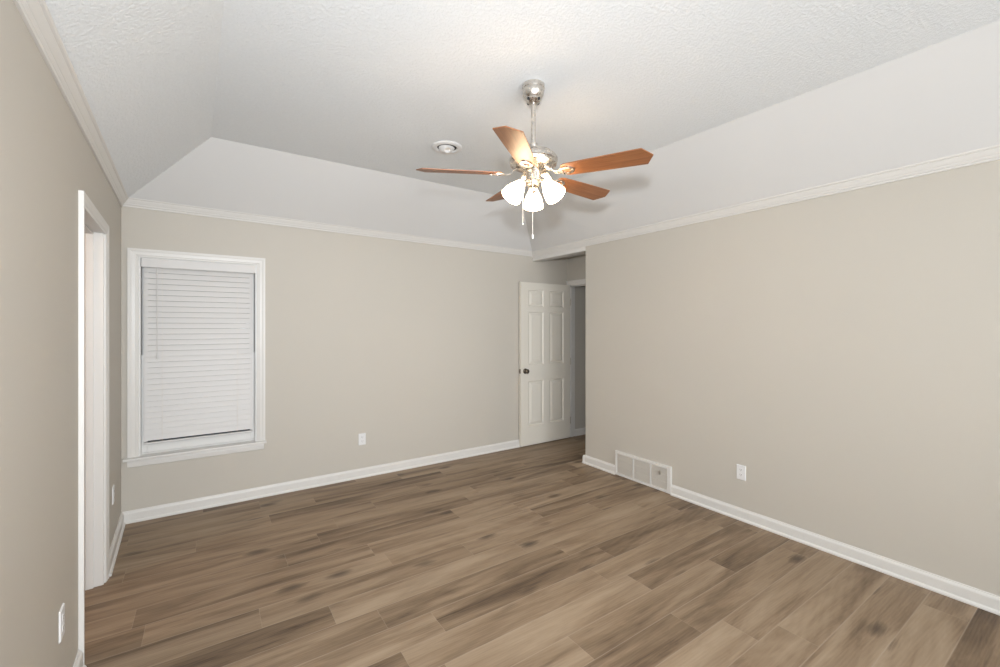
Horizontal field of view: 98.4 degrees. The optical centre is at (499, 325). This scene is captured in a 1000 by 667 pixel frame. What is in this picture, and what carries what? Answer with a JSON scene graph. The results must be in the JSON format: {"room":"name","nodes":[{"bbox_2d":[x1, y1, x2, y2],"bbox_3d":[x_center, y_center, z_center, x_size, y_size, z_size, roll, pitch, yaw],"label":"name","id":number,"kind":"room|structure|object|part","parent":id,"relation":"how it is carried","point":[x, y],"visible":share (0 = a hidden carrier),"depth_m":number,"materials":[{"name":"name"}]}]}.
{"room":"empty bedroom","nodes":[
{"label":"empty bedroom","id":0,"kind":"room"},
{"bbox_2d":[0,0,120,666],"bbox_3d":[-0.181,0.270,-0.459,0.130,2.460,9.450,0,0,-37],"label":"wall","id":1,"kind":"structure","parent":0,"point":[46,157],"depth_m":1.37,"materials":[{"name":"beige paint"}]},
{"bbox_2d":[59,603,64,642],"bbox_3d":[-1.628,1.103,1.606,0.008,0.115,0.071,0,0,-36],"label":"wall outlet","id":2,"kind":"object","parent":1,"relation":"attached to","point":[62,609],"visible":1,"depth_m":1.60,"materials":[{"name":"white plastic"}]},
{"bbox_2d":[13,0,128,206],"bbox_3d":[-0.171,-0.912,-0.326,0.045,0.120,9.150,0,0,-37],"label":"crown molding","id":3,"kind":"structure","parent":1,"relation":"attached to","point":[36,15],"depth_m":1.57,"materials":[{"name":"white wood"}]},
{"bbox_2d":[78,190,108,664],"bbox_3d":[-2.138,0.454,2.190,0.150,2.093,0.851,0,0,-37],"label":"door frame","id":4,"kind":"structure","parent":1,"relation":"attached to","point":[94,237],"depth_m":2.46,"materials":[{"name":"white wood"}]},
{"bbox_2d":[73,512,125,666],"bbox_3d":[-0.163,1.455,-0.351,0.027,0.090,9.100,0,0,-37],"label":"baseboard","id":5,"kind":"structure","parent":1,"relation":"attached to","point":[115,544],"depth_m":2.79,"materials":[{"name":"white wood"}]},
{"bbox_2d":[112,485,114,504],"bbox_3d":[-2.555,1.115,2.854,0.008,0.115,0.071,0,0,-36],"label":"wall outlet","id":6,"kind":"object","parent":1,"relation":"attached to","point":[113,487],"visible":1,"depth_m":2.83,"materials":[{"name":"white plastic"}]},
{"bbox_2d":[45,0,223,196],"bbox_3d":[0.025,-1.121,-0.215,0.578,0.561,9.080,0,0,-37],"label":"ceiling","id":7,"kind":"structure","parent":0,"point":[146,70],"depth_m":1.94,"materials":[{"name":"paint"}]},
{"bbox_2d":[129,137,531,250],"bbox_3d":[-1.081,-1.147,4.171,4.001,0.508,0.591,0,0,-34],"label":"ceiling","id":8,"kind":"structure","parent":0,"point":[221,174],"depth_m":3.82,"materials":[{"name":"white paint"}]},
{"bbox_2d":[121,207,585,511],"bbox_3d":[-0.138,0.270,5.213,7.300,2.460,0.160,0,0,-34],"label":"wall","id":9,"kind":"structure","parent":0,"point":[412,347],"depth_m":4.25,"materials":[{"name":"beige paint"}]},
{"bbox_2d":[123,248,266,467],"bbox_3d":[-2.492,0.243,3.589,0.956,1.677,0.212,0,0,-34],"label":"window","id":10,"kind":"structure","parent":9,"relation":"in","point":[138,454],"depth_m":3.46,"materials":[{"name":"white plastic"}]},
{"bbox_3d":[-2.462,1.015,3.544,0.956,0.020,0.102,0,0,-34],"label":"sill","id":11,"kind":"part","parent":10,"relation":"part of","materials":[{"name":"white wood"}]},
{"bbox_2d":[141,258,254,444],"bbox_3d":[-2.462,0.199,3.563,0.768,1.450,0.059,0,0,-34],"label":"window blind","id":12,"kind":"object","parent":10,"relation":"attached to","point":[165,421],"visible":1,"depth_m":3.55,"materials":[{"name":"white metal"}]},
{"bbox_3d":[-2.471,0.917,3.570,0.738,0.014,0.036,0,0,-34],"label":"rail","id":13,"kind":"part","parent":12,"relation":"part of","materials":[{"name":"white plastic"}]},
{"bbox_3d":[-2.252,0.227,3.701,0.002,1.374,0.002,0,0,-38],"label":"ladder cord","id":14,"kind":"part","parent":12,"relation":"part of","materials":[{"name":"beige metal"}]},
{"bbox_3d":[-2.514,-0.135,3.637,0.773,0.779,0.034,0,0,-34],"label":"sash","id":15,"kind":"part","parent":10,"relation":"part of","materials":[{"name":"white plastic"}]},
{"bbox_3d":[-2.493,0.609,3.606,0.773,0.768,0.034,0,0,-34],"label":"sash","id":16,"kind":"part","parent":10,"relation":"part of","materials":[{"name":"white plastic"}]},
{"bbox_3d":[-2.514,-0.133,3.637,0.709,0.711,0.006,0,0,-34],"label":"pane","id":17,"kind":"part","parent":10,"relation":"part of","materials":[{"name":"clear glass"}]},
{"bbox_3d":[-2.493,0.597,3.606,0.709,0.680,0.006,0,0,-34],"label":"pane","id":18,"kind":"part","parent":10,"relation":"part of","materials":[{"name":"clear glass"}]},
{"bbox_2d":[123,198,532,256],"bbox_3d":[-1.234,-0.928,4.348,4.015,0.096,0.045,0,0,-34],"label":"crown molding","id":19,"kind":"structure","parent":9,"relation":"attached to","point":[131,202],"depth_m":3.96,"materials":[{"name":"white wood"}]},
{"bbox_2d":[122,437,568,523],"bbox_3d":[-0.980,1.455,4.531,4.580,0.090,0.027,0,0,-34],"label":"baseboard","id":20,"kind":"structure","parent":9,"relation":"attached to","point":[143,514],"depth_m":3.94,"materials":[{"name":"white wood"}]},
{"bbox_2d":[358,433,365,444],"bbox_3d":[-1.367,1.123,4.281,0.071,0.115,0.008,0,0,-34],"label":"wall outlet","id":21,"kind":"object","parent":9,"relation":"attached to","point":[361,437],"visible":1,"depth_m":4.28,"materials":[{"name":"white plastic"}]},
{"bbox_2d":[519,282,570,446],"bbox_3d":[0.605,0.470,5.534,0.841,2.031,0.097,0,0,-34],"label":"door","id":22,"kind":"structure","parent":9,"relation":"in","point":[544,309],"depth_m":5.52,"materials":[{"name":"white paint"}]},
{"bbox_2d":[85,434,999,666],"bbox_3d":[1.290,1.525,1.229,9.400,0.050,10.400,0,0,-34],"label":"floor","id":23,"kind":"structure","parent":0,"point":[535,555],"depth_m":2.50,"materials":[{"name":"brown wood"}]},
{"bbox_2d":[567,254,585,280],"bbox_3d":[1.272,0.270,5.395,0.120,2.460,1.120,0,0,-34],"label":"wall","id":24,"kind":"structure","parent":0,"point":[576,265],"depth_m":5.68,"materials":[{"name":"beige paint"}]},
{"bbox_2d":[566,279,585,436],"bbox_3d":[1.200,0.448,5.488,0.140,2.105,0.974,0,0,-34],"label":"door frame","id":25,"kind":"structure","parent":24,"relation":"attached to","point":[572,287],"depth_m":5.84,"materials":[{"name":"white wood"}]},
{"bbox_2d":[211,0,999,199],"bbox_3d":[1.391,-1.395,0.706,3.059,0.050,7.920,0,0,-34],"label":"ceiling","id":26,"kind":"structure","parent":0,"point":[367,84],"depth_m":2.27,"materials":[{"name":"paint"}]},
{"bbox_2d":[432,141,461,153],"bbox_3d":[-0.406,-1.372,3.303,0.234,0.076,0.234,0,0,-34],"label":"recessed light","id":27,"kind":"object","parent":26,"relation":"in","point":[443,147],"visible":0.98,"depth_m":3.28,"materials":[{"name":"white plastic"}]},
{"bbox_2d":[416,79,653,238],"bbox_3d":[0.216,-0.927,2.493,1.225,0.886,1.248,0,0,-34],"label":"ceiling fan","id":28,"kind":"object","parent":26,"relation":"hanging from","point":[534,161],"visible":1,"depth_m":2.38,"materials":[{"name":"brown wood"}]},
{"bbox_3d":[-0.229,-0.869,2.428,0.482,0.006,0.140,1,12,-3],"label":"blade","id":29,"kind":"part","parent":28,"relation":"part of","materials":[{"name":"wood"}]},
{"bbox_3d":[0.037,-0.877,2.843,0.140,0.006,0.482,-13,7,-20],"label":"blade","id":30,"kind":"part","parent":28,"relation":"part of","materials":[{"name":"brown wood"}]},
{"bbox_3d":[0.076,-0.748,2.401,0.132,0.139,0.118,0,0,-34],"label":"lamp shade","id":31,"kind":"part","parent":28,"relation":"part of","materials":[{"name":"white glass"}]},
{"bbox_3d":[0.084,-0.847,2.047,0.140,0.006,0.482,13,5,14],"label":"blade","id":32,"kind":"part","parent":28,"relation":"part of","materials":[{"name":"brown wood"}]},
{"bbox_3d":[0.182,-0.658,2.406,0.002,0.346,0.008,0,0,9],"label":"pull chain","id":33,"kind":"part","parent":28,"relation":"part of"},
{"bbox_3d":[0.203,-0.748,2.585,0.120,0.139,0.124,0,0,-34],"label":"lamp shade","id":34,"kind":"part","parent":28,"relation":"part of","materials":[{"name":"white glass"}]},
{"bbox_3d":[0.299,-0.748,2.385,0.118,0.139,0.130,0,0,-34],"label":"lamp shade","id":35,"kind":"part","parent":28,"relation":"part of","materials":[{"name":"white glass"}]},
{"bbox_3d":[0.514,-0.861,2.719,0.482,0.006,0.140,0,-12,-39],"label":"blade","id":36,"kind":"part","parent":28,"relation":"part of","materials":[{"name":"brown wood"}]},
{"bbox_3d":[0.543,-0.842,2.227,0.482,0.006,0.140,3,-11,33],"label":"blade","id":37,"kind":"part","parent":28,"relation":"part of","materials":[{"name":"brown wood"}]},
{"bbox_2d":[521,20,999,250],"bbox_3d":[2.729,-1.127,1.584,0.643,0.550,9.086,0,0,-34],"label":"ceiling","id":38,"kind":"structure","parent":0,"point":[942,99],"depth_m":2.69,"materials":[{"name":"white paint"}]},
{"bbox_2d":[533,160,999,595],"bbox_3d":[3.048,0.270,1.706,0.122,2.460,9.220,0,0,-34],"label":"wall","id":39,"kind":"structure","parent":0,"point":[842,350],"depth_m":2.87,"materials":[{"name":"beige paint"}]},
{"bbox_2d":[615,450,671,493],"bbox_3d":[1.341,1.375,4.095,0.032,0.243,0.633,0,0,-34],"label":"air vent","id":40,"kind":"object","parent":39,"relation":"in","point":[656,475],"visible":1,"depth_m":4.08,"materials":[{"name":"beige metal"}]},
{"bbox_3d":[1.236,1.379,4.267,0.014,0.191,0.193,0,0,-34],"label":"louver panel","id":41,"kind":"part","parent":40,"relation":"part of","materials":[{"name":"beige metal"}]},
{"bbox_3d":[1.349,1.379,4.100,0.014,0.191,0.184,0,0,-34],"label":"louver panel","id":42,"kind":"part","parent":40,"relation":"part of","materials":[{"name":"beige metal"}]},
{"bbox_3d":[1.456,1.379,3.942,0.014,0.191,0.172,0,0,-34],"label":"louver panel","id":43,"kind":"part","parent":40,"relation":"part of","materials":[{"name":"beige metal"}]},
{"bbox_2d":[737,464,745,480],"bbox_3d":[1.866,1.134,3.342,0.008,0.115,0.071,0,0,-34],"label":"wall outlet","id":44,"kind":"object","parent":39,"relation":"attached to","point":[741,470],"visible":1,"depth_m":3.34,"materials":[{"name":"white plastic"}]},
{"bbox_2d":[532,144,999,257],"bbox_3d":[2.925,-0.903,1.743,0.045,0.069,9.020,0,0,-34],"label":"crown molding","id":45,"kind":"structure","parent":39,"relation":"attached to","point":[991,153],"depth_m":2.93,"materials":[{"name":"white wood"}]},
{"bbox_2d":[582,455,999,615],"bbox_3d":[3.233,1.455,1.410,0.147,0.090,8.122,0,0,-34],"label":"baseboard","id":46,"kind":"structure","parent":39,"relation":"attached to","point":[978,598],"depth_m":2.78,"materials":[{"name":"white wood"}]},
{"bbox_3d":[2.339,0.270,5.995,2.320,2.460,1.320,0,0,-34],"label":"wall","id":47,"kind":"structure","parent":0,"visible":0},
{"bbox_2d":[575,427,585,435],"bbox_3d":[1.935,1.455,6.503,2.220,0.090,0.027,0,0,-34],"label":"baseboard","id":48,"kind":"structure","parent":47,"relation":"attached to","point":[580,431],"depth_m":5.94,"materials":[{"name":"white wood"}]}
]}

